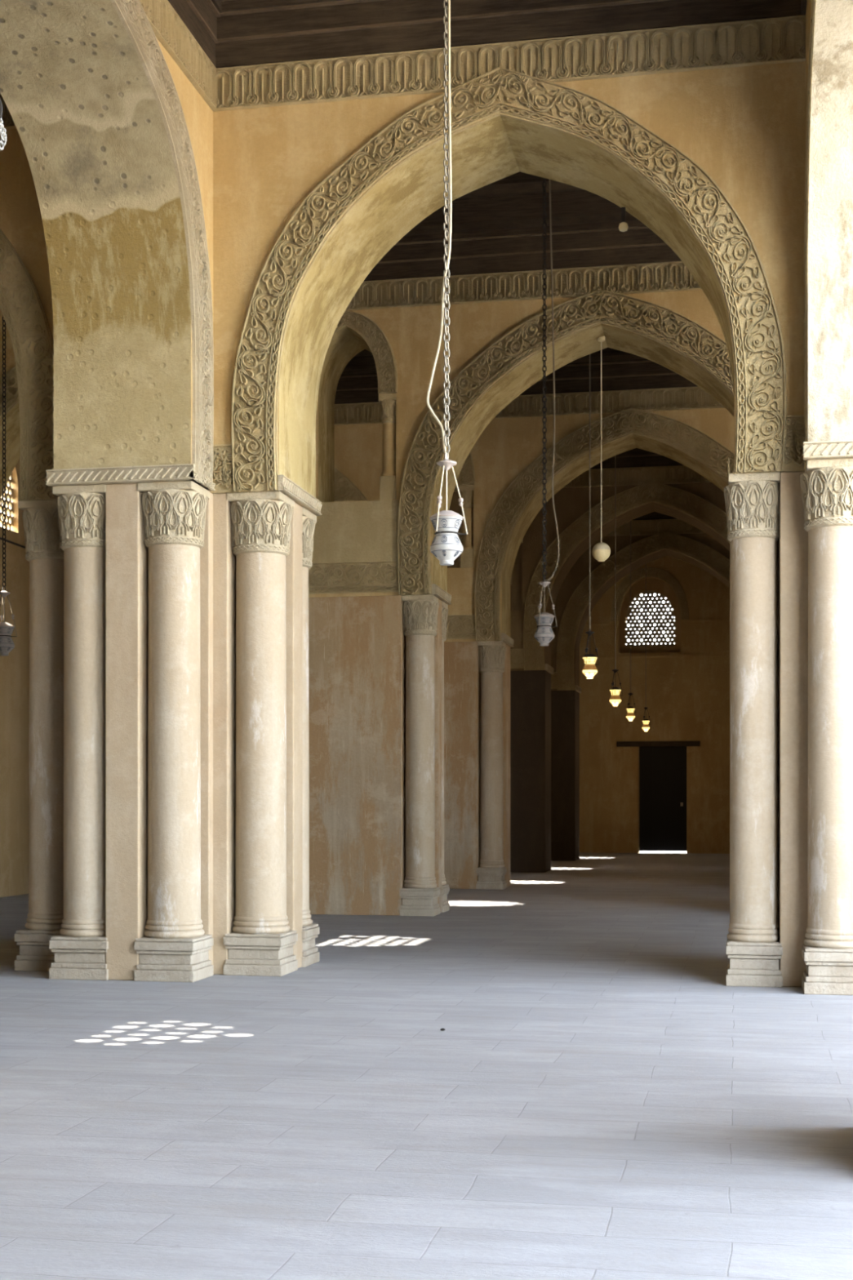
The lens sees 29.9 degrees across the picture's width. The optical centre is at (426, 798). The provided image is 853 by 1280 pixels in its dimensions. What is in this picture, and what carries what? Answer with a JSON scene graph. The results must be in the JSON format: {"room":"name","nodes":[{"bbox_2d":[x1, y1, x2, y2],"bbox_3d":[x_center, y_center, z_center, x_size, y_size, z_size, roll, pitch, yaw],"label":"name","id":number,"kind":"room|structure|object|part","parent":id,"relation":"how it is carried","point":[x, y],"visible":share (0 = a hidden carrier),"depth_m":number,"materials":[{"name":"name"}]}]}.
{"room":"mosque","nodes":[
{"label":"mosque","id":0,"kind":"room"},
{"bbox_2d":[0,457,29,897],"bbox_3d":[-8.668,-3.400,23.423,0.420,10.300,60.700,0,0,11],"label":"wall","id":1,"kind":"structure","parent":0,"point":[14,667],"depth_m":28.82,"materials":[{"name":"paint"}]},
{"bbox_2d":[0,474,13,530],"bbox_3d":[-7.637,-5.659,28.304,0.050,1.992,2.025,0,0,11],"label":"window","id":2,"kind":"structure","parent":1,"relation":"in","point":[9,491],"depth_m":28.80,"materials":[{"name":"paint"}]},
{"bbox_2d":[0,537,25,548],"bbox_3d":[-8.024,-4.570,25.488,0.040,0.075,13.000,0,0,11],"label":"trim","id":3,"kind":"structure","parent":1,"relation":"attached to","point":[1,538],"depth_m":28.69,"materials":[{"name":"wood"}]},
{"bbox_2d":[0,0,217,980],"bbox_3d":[-5.097,-3.400,4.170,1.526,10.300,24.251,0,0,11],"label":"wall","id":4,"kind":"structure","parent":0,"point":[111,104],"depth_m":15.31,"materials":[{"name":"paint"}]},
{"bbox_3d":[-2.939,-3.105,15.356,1.513,0.150,0.064,0,0,11],"label":"impost moulding","id":5,"kind":"part","parent":4,"relation":"part of","materials":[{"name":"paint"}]},
{"bbox_2d":[168,0,224,66],"bbox_3d":[-4.340,-7.893,3.997,0.160,1.315,24.200,0,0,11],"label":"trim","id":6,"kind":"structure","parent":4,"relation":"attached to","point":[199,16],"depth_m":15.44,"materials":[{"name":"brown wood"}]},
{"bbox_3d":[-2.167,-3.070,15.494,0.057,0.080,0.610,0,0,11],"label":"impost moulding","id":7,"kind":"part","parent":4,"relation":"part of","materials":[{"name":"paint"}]},
{"bbox_2d":[0,261,733,915],"bbox_3d":[6.145,-3.400,23.205,28.750,10.300,1.390,0,0,11],"label":"wall","id":8,"kind":"structure","parent":0,"point":[367,555],"depth_m":23.89,"materials":[{"name":"paint"}]},
{"bbox_3d":[-1.209,-4.000,24.017,1.580,0.900,0.040,0,0,11],"label":"sill panel","id":9,"kind":"part","parent":8,"relation":"part of","materials":[{"name":"paint"}]},
{"bbox_2d":[378,393,396,500],"bbox_3d":[-0.556,-5.253,24.023,0.306,1.585,0.306,0,0,11],"label":"colonnette","id":10,"kind":"object","parent":8,"relation":"on","point":[387,401],"visible":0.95,"depth_m":23.93,"materials":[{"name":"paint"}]},
{"bbox_3d":[0.236,-3.105,24.377,0.062,0.150,1.335,0,0,11],"label":"impost moulding","id":11,"kind":"part","parent":8,"relation":"part of","materials":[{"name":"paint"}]},
{"bbox_2d":[363,220,681,281],"bbox_3d":[6.041,-8.145,22.533,28.700,0.810,0.160,0,0,11],"label":"trim","id":12,"kind":"structure","parent":8,"relation":"attached to","point":[593,244],"depth_m":23.44,"materials":[{"name":"brown wood"}]},
{"bbox_2d":[591,336,610,561],"bbox_3d":[2.615,-5.250,23.939,0.276,3.400,0.276,0,0,11],"label":"globe lamp","id":13,"kind":"object","parent":8,"relation":"hanging from","point":[601,552],"visible":1,"depth_m":23.89,"materials":[{"name":"white glass"}]},
{"bbox_3d":[2.615,-3.688,23.939,0.276,0.276,0.276,0,0,11],"label":"globe","id":14,"kind":"part","parent":13,"relation":"part of"},
{"bbox_2d":[0,14,808,986],"bbox_3d":[4.607,-3.400,15.287,28.761,10.300,1.502,0,0,11],"label":"wall","id":15,"kind":"structure","parent":0,"point":[321,166],"depth_m":15.63,"materials":[{"name":"paint"}]},
{"bbox_3d":[-1.289,-3.105,16.437,0.064,0.150,1.485,0,0,11],"label":"impost moulding","id":16,"kind":"part","parent":15,"relation":"part of","materials":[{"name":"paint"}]},
{"bbox_2d":[215,0,800,68],"bbox_3d":[-3.053,-7.895,15.991,13.330,1.310,0.160,0,0,11],"label":"trim","id":17,"kind":"structure","parent":15,"relation":"attached to","point":[250,32],"depth_m":15.44,"materials":[{"name":"brown wood"}]},
{"bbox_3d":[2.957,-3.105,15.650,0.020,0.150,1.405,0,0,11],"label":"impost moulding","id":18,"kind":"part","parent":15,"relation":"part of","materials":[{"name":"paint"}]},
{"bbox_2d":[0,852,852,1279],"bbox_3d":[5.627,1.900,20.657,29.600,0.300,60.700,0,0,11],"label":"floor","id":19,"kind":"structure","parent":0,"point":[595,1100],"depth_m":9.16,"materials":[{"name":"grey stone"}]},
{"bbox_2d":[14,499,64,971],"bbox_3d":[-3.836,-0.640,16.494,0.650,4.780,0.659,0,0,11],"label":"engaged column","id":20,"kind":"structure","parent":19,"relation":"on","point":[44,554],"depth_m":16.25,"materials":[{"name":"stone"}]},
{"bbox_2d":[48,484,108,980],"bbox_3d":[-3.307,-0.640,15.730,0.650,4.780,0.659,0,0,11],"label":"engaged column","id":21,"kind":"structure","parent":19,"relation":"on","point":[80,950],"depth_m":15.49,"materials":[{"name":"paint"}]},
{"bbox_2d":[133,480,213,982],"bbox_3d":[-2.453,-0.640,15.564,0.650,4.780,0.659,0,0,11],"label":"engaged column","id":22,"kind":"structure","parent":19,"relation":"on","point":[175,947],"depth_m":15.34,"materials":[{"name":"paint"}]},
{"bbox_2d":[223,490,297,976],"bbox_3d":[-1.662,-0.640,16.073,0.650,4.780,0.659,0,0,11],"label":"engaged column","id":23,"kind":"structure","parent":19,"relation":"on","point":[261,942],"depth_m":15.85,"materials":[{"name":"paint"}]},
{"bbox_2d":[301,506,319,967],"bbox_3d":[-1.496,-0.640,16.928,0.650,4.780,0.659,0,0,11],"label":"engaged column","id":24,"kind":"structure","parent":19,"relation":"on","point":[310,931],"depth_m":16.81,"materials":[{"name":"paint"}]},
{"bbox_2d":[400,594,439,916],"bbox_3d":[-0.096,-0.640,24.036,0.566,4.780,0.573,0,0,11],"label":"engaged column","id":25,"kind":"structure","parent":19,"relation":"on","point":[420,892],"depth_m":23.84,"materials":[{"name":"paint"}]},
{"bbox_2d":[441,600,449,912],"bbox_3d":[0.055,-0.640,24.811,0.566,4.780,0.573,0,0,11],"label":"engaged column","id":26,"kind":"structure","parent":19,"relation":"on","point":[445,888],"depth_m":24.71,"materials":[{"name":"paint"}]},
{"bbox_2d":[475,640,506,889],"bbox_3d":[1.263,-0.640,31.056,0.566,4.780,0.573,0,0,11],"label":"engaged column","id":27,"kind":"structure","parent":19,"relation":"on","point":[491,871],"depth_m":30.86,"materials":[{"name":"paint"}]},
{"bbox_2d":[724,471,782,987],"bbox_3d":[3.092,-0.640,15.113,0.559,4.780,0.567,0,0,11],"label":"engaged column","id":28,"kind":"structure","parent":19,"relation":"on","point":[753,948],"depth_m":14.92,"materials":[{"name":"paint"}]},
{"bbox_2d":[800,457,852,995],"bbox_3d":[3.722,-0.640,14.522,0.650,4.780,0.659,0,0,11],"label":"engaged column","id":29,"kind":"structure","parent":19,"relation":"on","point":[826,484],"depth_m":14.29,"materials":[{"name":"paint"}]},
{"bbox_2d":[341,171,645,374],"bbox_3d":[5.684,-8.675,20.952,29.600,0.950,61.300,0,0,11],"label":"ceiling","id":30,"kind":"structure","parent":0,"point":[515,201],"depth_m":22.70,"materials":[{"name":"brown wood"}]},
{"bbox_2d":[0,98,7,150],"bbox_3d":[-2.334,-6.009,8.600,0.168,5.095,0.060,0,0,11],"label":"hanging chain","id":31,"kind":"object","parent":30,"relation":"hanging from","point":[2,130],"visible":1,"depth_m":8.58,"materials":[{"name":"metal"}]},
{"bbox_2d":[0,315,17,655],"bbox_3d":[-5.510,-5.212,20.943,0.307,6.683,0.295,0,0,-8],"label":"lamp","id":32,"kind":"object","parent":30,"relation":"hanging from","point":[6,643],"visible":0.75,"depth_m":20.92,"materials":[{"name":"grey glass"}]},
{"bbox_3d":[-5.524,-5.624,20.931,0.049,5.858,0.037,0,0,-23],"label":"chain","id":33,"kind":"part","parent":32,"relation":"part of","materials":[{"name":"metal"}]},
{"bbox_3d":[-5.524,-2.272,20.931,0.276,0.065,0.276,0,0,11],"label":"lid","id":34,"kind":"part","parent":32,"relation":"part of","materials":[{"name":"white metal"}]},
{"bbox_3d":[-5.524,-1.995,20.931,0.268,0.250,0.268,0,0,11],"label":"lamp shade","id":35,"kind":"part","parent":32,"relation":"part of","materials":[{"name":"grey glass"}]},
{"bbox_3d":[-5.419,-2.388,20.932,0.131,0.547,0.012,0,0,-1],"label":"suspension cord","id":36,"kind":"part","parent":32,"relation":"part of","materials":[{"name":"metal"}]},
{"bbox_2d":[426,0,467,565],"bbox_3d":[0.140,-5.185,12.504,0.286,6.720,0.298,0,0,-37],"label":"lamp","id":37,"kind":"object","parent":30,"relation":"hanging from","point":[446,546],"visible":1,"depth_m":12.48,"materials":[{"name":"white glass"}]},
{"bbox_3d":[0.099,-5.334,12.509,0.201,5.381,0.022,0,0,11],"label":"electric cord","id":38,"kind":"part","parent":37,"relation":"part of","materials":[{"name":"white plastic"}]},
{"bbox_3d":[0.107,-2.327,12.409,0.047,0.531,0.122,0,0,11],"label":"suspension cord","id":39,"kind":"part","parent":37,"relation":"part of","materials":[{"name":"white metal"}]},
{"bbox_3d":[0.157,-2.215,12.498,0.268,0.063,0.268,0,0,11],"label":"lid","id":40,"kind":"part","parent":37,"relation":"part of","materials":[{"name":"white metal"}]},
{"bbox_3d":[0.157,-1.946,12.498,0.260,0.242,0.260,0,0,11],"label":"lamp shade","id":41,"kind":"part","parent":37,"relation":"part of","materials":[{"name":"white glass"}]},
{"bbox_3d":[0.157,-5.585,12.498,0.049,5.920,0.037,0,0,-23],"label":"chain","id":42,"kind":"part","parent":37,"relation":"part of","materials":[{"name":"metal"}]},
{"bbox_3d":[0.259,-2.327,12.499,0.127,0.531,0.011,0,0,-1],"label":"suspension cord","id":43,"kind":"part","parent":37,"relation":"part of","materials":[{"name":"white metal"}]},
{"bbox_2d":[533,177,559,645],"bbox_3d":[1.454,-5.192,19.365,0.306,6.684,0.273,0,0,11],"label":"lamp","id":44,"kind":"object","parent":30,"relation":"hanging from","point":[544,634],"visible":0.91,"depth_m":19.36,"materials":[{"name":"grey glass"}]},
{"bbox_3d":[1.380,-2.332,19.297,0.011,0.509,0.122,0,0,29],"label":"suspension cord","id":45,"kind":"part","parent":44,"relation":"part of","materials":[{"name":"fabric"}]},
{"bbox_3d":[1.428,-1.966,19.382,0.249,0.232,0.249,0,0,11],"label":"lamp shade","id":46,"kind":"part","parent":44,"relation":"part of","materials":[{"name":"grey glass"}]},
{"bbox_3d":[1.428,-2.224,19.382,0.257,0.060,0.257,0,0,11],"label":"lid","id":47,"kind":"part","parent":44,"relation":"part of","materials":[{"name":"white metal"}]},
{"bbox_3d":[1.428,-5.576,19.382,0.049,5.920,0.037,0,0,-23],"label":"chain","id":48,"kind":"part","parent":44,"relation":"part of","materials":[{"name":"metal"}]},
{"bbox_3d":[1.526,-2.332,19.383,0.122,0.509,0.011,0,0,-1],"label":"suspension cord","id":49,"kind":"part","parent":44,"relation":"part of","materials":[{"name":"metal"}]},
{"bbox_3d":[1.521,-5.336,19.364,0.175,5.429,0.022,0,0,11],"label":"electric cord","id":50,"kind":"part","parent":44,"relation":"part of","materials":[{"name":"metal"}]},
{"bbox_2d":[582,354,599,678],"bbox_3d":[2.765,-5.290,26.954,0.290,6.540,0.285,0,0,11],"label":"lamp","id":51,"kind":"object","parent":30,"relation":"hanging from","point":[589,670],"visible":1,"depth_m":26.94,"materials":[{"name":"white glass"}]},
{"bbox_3d":[2.753,-2.402,26.968,0.262,0.062,0.262,0,0,11],"label":"lid","id":52,"kind":"part","parent":51,"relation":"part of","materials":[{"name":"metal"}]},
{"bbox_3d":[2.753,-2.139,26.968,0.255,0.238,0.255,0,0,11],"label":"lamp shade","id":53,"kind":"part","parent":51,"relation":"part of","materials":[{"name":"clear glass"}]},
{"bbox_3d":[2.753,-5.689,26.968,0.021,5.742,0.024,0,0,11],"label":"hanging rod","id":54,"kind":"part","parent":51,"relation":"part of","materials":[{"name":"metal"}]},
{"bbox_2d":[609,455,622,706],"bbox_3d":[4.006,-5.255,33.844,0.284,6.610,0.279,0,0,11],"label":"lamp","id":55,"kind":"object","parent":30,"relation":"hanging from","point":[615,699],"visible":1,"depth_m":33.85,"materials":[{"name":"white glass"}]},
{"bbox_3d":[3.995,-5.646,33.858,0.021,5.829,0.024,0,0,11],"label":"hanging rod","id":56,"kind":"part","parent":55,"relation":"part of","materials":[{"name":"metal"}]},
{"bbox_3d":[3.995,-2.324,33.858,0.257,0.060,0.257,0,0,11],"label":"lid","id":57,"kind":"part","parent":55,"relation":"part of","materials":[{"name":"metal"}]},
{"bbox_3d":[3.995,-2.066,33.858,0.249,0.232,0.249,0,0,11],"label":"lamp shade","id":58,"kind":"part","parent":55,"relation":"part of","materials":[{"name":"clear glass"}]},
{"bbox_2d":[618,207,628,231],"bbox_3d":[2.010,-5.910,16.336,0.100,0.240,0.100,0,0,11],"label":"lamp","id":59,"kind":"object","parent":30,"relation":"hanging from","point":[623,227],"visible":1,"depth_m":16.31,"materials":[{"name":"glass"}]},
{"bbox_3d":[2.010,-5.835,16.336,0.100,0.090,0.100,0,0,11],"label":"lamp glass","id":60,"kind":"part","parent":59,"relation":"part of","materials":[{"name":"white glass"}]},
{"bbox_2d":[626,520,635,720],"bbox_3d":[5.207,-5.265,40.742,0.259,6.590,0.255,0,0,11],"label":"lamp","id":61,"kind":"object","parent":30,"relation":"hanging from","point":[630,715],"visible":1,"depth_m":40.74,"materials":[{"name":"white glass"}]},
{"bbox_3d":[5.197,-2.076,40.755,0.228,0.212,0.228,0,0,11],"label":"lamp shade","id":62,"kind":"part","parent":61,"relation":"part of","materials":[{"name":"clear glass"}]},
{"bbox_3d":[5.197,-5.622,40.755,0.021,5.876,0.024,0,0,11],"label":"hanging rod","id":63,"kind":"part","parent":61,"relation":"part of","materials":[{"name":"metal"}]},
{"bbox_2d":[641,564,650,731],"bbox_3d":[6.471,-5.265,47.118,0.259,6.590,0.255,0,0,11],"label":"lamp","id":64,"kind":"object","parent":30,"relation":"hanging from","point":[646,727],"visible":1,"depth_m":47.12,"materials":[{"name":"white glass"}]},
{"bbox_3d":[6.461,-5.622,47.131,0.021,5.876,0.024,0,0,11],"label":"hanging rod","id":65,"kind":"part","parent":64,"relation":"part of","materials":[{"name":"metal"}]},
{"bbox_2d":[333,465,729,872],"bbox_3d":[8.862,-3.400,37.245,28.750,10.300,1.390,0,0,11],"label":"wall","id":66,"kind":"structure","parent":0,"point":[680,492],"depth_m":37.83,"materials":[{"name":"brown paint"}]},
{"bbox_3d":[2.953,-3.105,38.416,0.062,0.150,1.335,0,0,11],"label":"impost moulding","id":67,"kind":"part","parent":66,"relation":"part of","materials":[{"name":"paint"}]},
{"bbox_2d":[590,448,683,469],"bbox_3d":[8.757,-8.145,36.572,28.700,0.810,0.160,0,0,11],"label":"trim","id":68,"kind":"structure","parent":66,"relation":"attached to","point":[636,457],"depth_m":37.35,"materials":[{"name":"brown wood"}]},
{"bbox_2d":[333,386,733,888],"bbox_3d":[7.504,-3.400,30.225,28.750,10.300,1.390,0,0,11],"label":"wall","id":69,"kind":"structure","parent":0,"point":[687,426],"depth_m":30.84,"materials":[{"name":"paint"}]},
{"bbox_2d":[459,485,474,567],"bbox_3d":[0.802,-5.253,31.043,0.306,1.585,0.306,0,0,11],"label":"colonnette","id":70,"kind":"object","parent":69,"relation":"on","point":[466,491],"visible":0.88,"depth_m":30.94,"materials":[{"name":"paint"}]},
{"bbox_3d":[1.595,-3.105,31.396,0.062,0.150,1.335,0,0,11],"label":"impost moulding","id":71,"kind":"part","parent":69,"relation":"part of","materials":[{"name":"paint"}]},
{"bbox_2d":[334,359,697,404],"bbox_3d":[7.399,-8.145,29.553,28.700,0.810,0.160,0,0,11],"label":"trim","id":72,"kind":"structure","parent":69,"relation":"attached to","point":[633,374],"depth_m":30.41,"materials":[{"name":"brown wood"}]},
{"bbox_2d":[511,519,729,861],"bbox_3d":[10.220,-3.400,44.264,28.750,10.300,1.390,0,0,11],"label":"wall","id":73,"kind":"structure","parent":0,"point":[652,540],"depth_m":44.83,"materials":[{"name":"brown paint"}]},
{"bbox_3d":[4.311,-3.105,45.436,0.062,0.150,1.335,0,0,11],"label":"impost moulding","id":74,"kind":"part","parent":73,"relation":"part of","materials":[{"name":"paint"}]},
{"bbox_2d":[633,511,677,519],"bbox_3d":[10.116,-8.145,43.592,28.700,0.810,0.160,0,0,11],"label":"trim","id":75,"kind":"structure","parent":73,"relation":"attached to","point":[654,515],"depth_m":44.37,"materials":[{"name":"brown wood"}]},
{"bbox_2d":[579,555,729,853],"bbox_3d":[11.464,-3.400,50.690,28.750,10.300,0.610,0,0,11],"label":"wall","id":76,"kind":"structure","parent":0,"point":[688,681],"depth_m":51.26,"materials":[{"name":"paint"}]},
{"bbox_2d":[625,591,675,646],"bbox_3d":[7.222,-5.840,51.639,1.960,2.102,0.040,0,0,11],"label":"window","id":77,"kind":"structure","parent":76,"relation":"in","point":[648,593],"depth_m":51.62,"materials":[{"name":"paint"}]},
{"bbox_2d":[616,741,700,853],"bbox_3d":[7.435,-0.040,51.322,2.640,3.580,0.400,0,0,11],"label":"door","id":78,"kind":"structure","parent":76,"relation":"in","point":[662,765],"depth_m":51.38,"materials":[{"name":"wood"}]},
{"bbox_3d":[6.841,0.035,51.529,0.035,3.430,0.220,0,0,11],"label":"frame","id":79,"kind":"part","parent":78,"relation":"part of","materials":[{"name":"paint"}]},
{"bbox_2d":[802,0,852,469],"bbox_3d":[1.877,-3.400,2.828,1.560,10.300,24.272,0,0,11],"label":"wall","id":80,"kind":"structure","parent":0,"point":[828,168],"depth_m":14.20,"materials":[{"name":"paint"}]},
{"bbox_2d":[800,0,806,15],"bbox_3d":[1.129,-7.893,2.939,0.160,1.315,24.200,0,0,11],"label":"trim","id":81,"kind":"structure","parent":80,"relation":"attached to","point":[803,2],"depth_m":14.65,"materials":[{"name":"brown wood"}]},
{"bbox_3d":[4.095,-3.105,14.148,1.504,0.150,0.064,0,0,11],"label":"impost moulding","id":82,"kind":"part","parent":80,"relation":"part of","materials":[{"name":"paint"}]},
{"label":"outside","id":83,"kind":"structure","parent":0,"visible":0},
{"bbox_2d":[640,850,686,853],"bbox_3d":[17.576,1.950,11.877,150.000,0.300,150.000,0,0,11],"label":"floor","id":84,"kind":"structure","parent":83,"point":[641,851],"depth_m":53.89,"materials":[{"name":"white stone"}]}
]}

